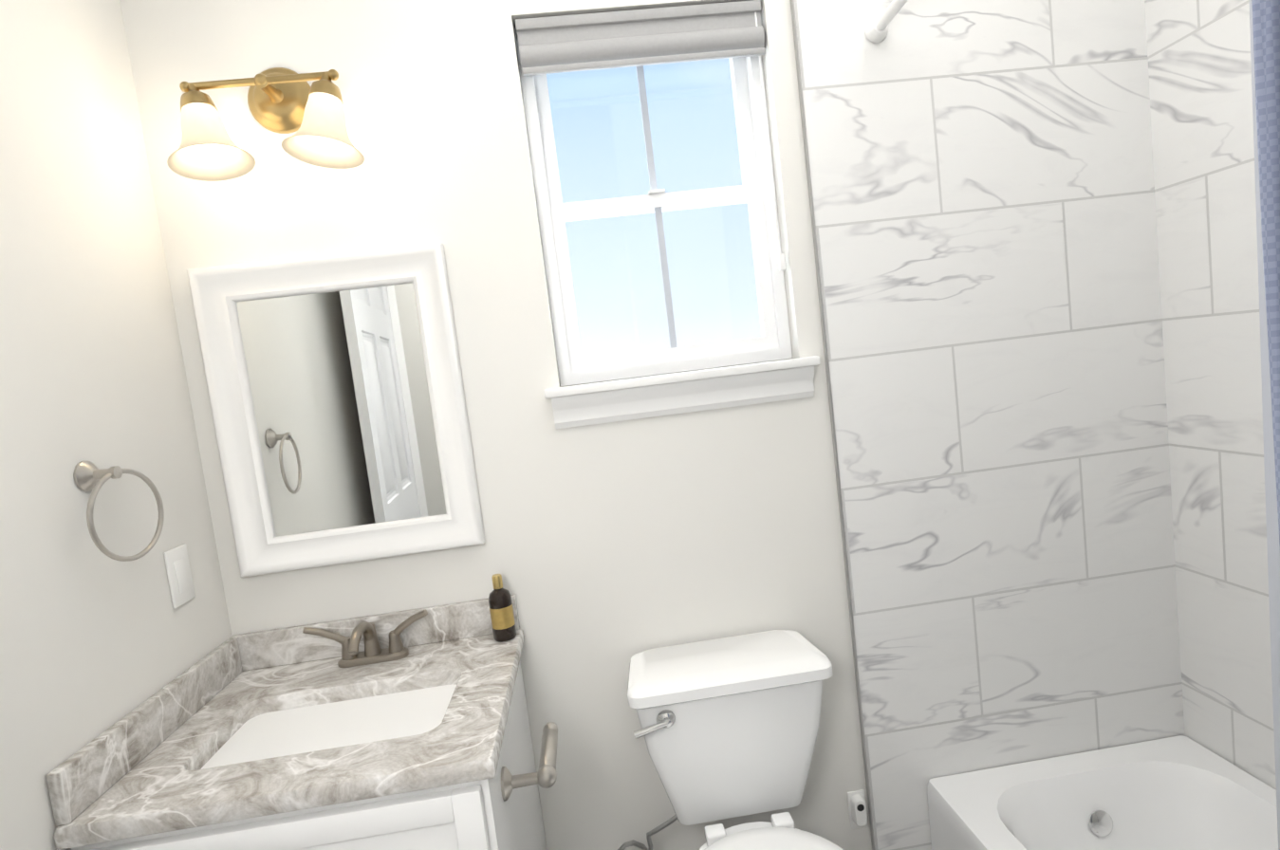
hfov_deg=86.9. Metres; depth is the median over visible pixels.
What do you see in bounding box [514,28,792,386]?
window
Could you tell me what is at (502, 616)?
soap bottle
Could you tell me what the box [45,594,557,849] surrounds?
bathroom vanity
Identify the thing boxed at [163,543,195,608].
switch plate
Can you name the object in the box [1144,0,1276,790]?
wall tile
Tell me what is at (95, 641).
wall
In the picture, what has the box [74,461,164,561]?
towel ring
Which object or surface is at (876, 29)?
shower curtain rod
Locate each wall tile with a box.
[794,0,1184,849]
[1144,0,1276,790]
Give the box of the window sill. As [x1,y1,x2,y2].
[544,355,819,428]
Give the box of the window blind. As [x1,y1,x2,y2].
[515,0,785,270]
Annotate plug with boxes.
[847,789,867,829]
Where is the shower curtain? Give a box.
[1249,0,1279,849]
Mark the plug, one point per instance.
(857, 809)
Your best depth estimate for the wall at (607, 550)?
1.59 m
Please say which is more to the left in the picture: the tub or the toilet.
the toilet
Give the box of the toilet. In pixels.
[617,630,843,849]
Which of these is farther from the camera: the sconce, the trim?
the trim
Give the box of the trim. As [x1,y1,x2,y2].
[789,0,875,849]
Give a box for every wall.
[0,0,231,849]
[119,0,871,849]
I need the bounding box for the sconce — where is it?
[166,67,364,181]
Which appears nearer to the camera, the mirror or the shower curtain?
the shower curtain
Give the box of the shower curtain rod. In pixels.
[865,0,908,42]
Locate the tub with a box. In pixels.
[927,735,1278,849]
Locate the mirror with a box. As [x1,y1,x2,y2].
[186,242,485,577]
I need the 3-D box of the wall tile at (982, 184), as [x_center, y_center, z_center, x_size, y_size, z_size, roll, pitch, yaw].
[0.919,0.037,1.692,0.878,2.280,0.012,-7,5,-4]
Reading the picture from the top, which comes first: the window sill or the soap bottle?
the window sill
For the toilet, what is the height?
0.748 m
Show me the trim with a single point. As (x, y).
(803, 118)
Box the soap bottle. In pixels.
[488,574,516,642]
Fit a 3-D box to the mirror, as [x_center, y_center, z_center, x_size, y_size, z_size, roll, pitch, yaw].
[-0.678,-0.032,1.537,0.548,0.695,0.032,-7,5,-4]
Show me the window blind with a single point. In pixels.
(561, 44)

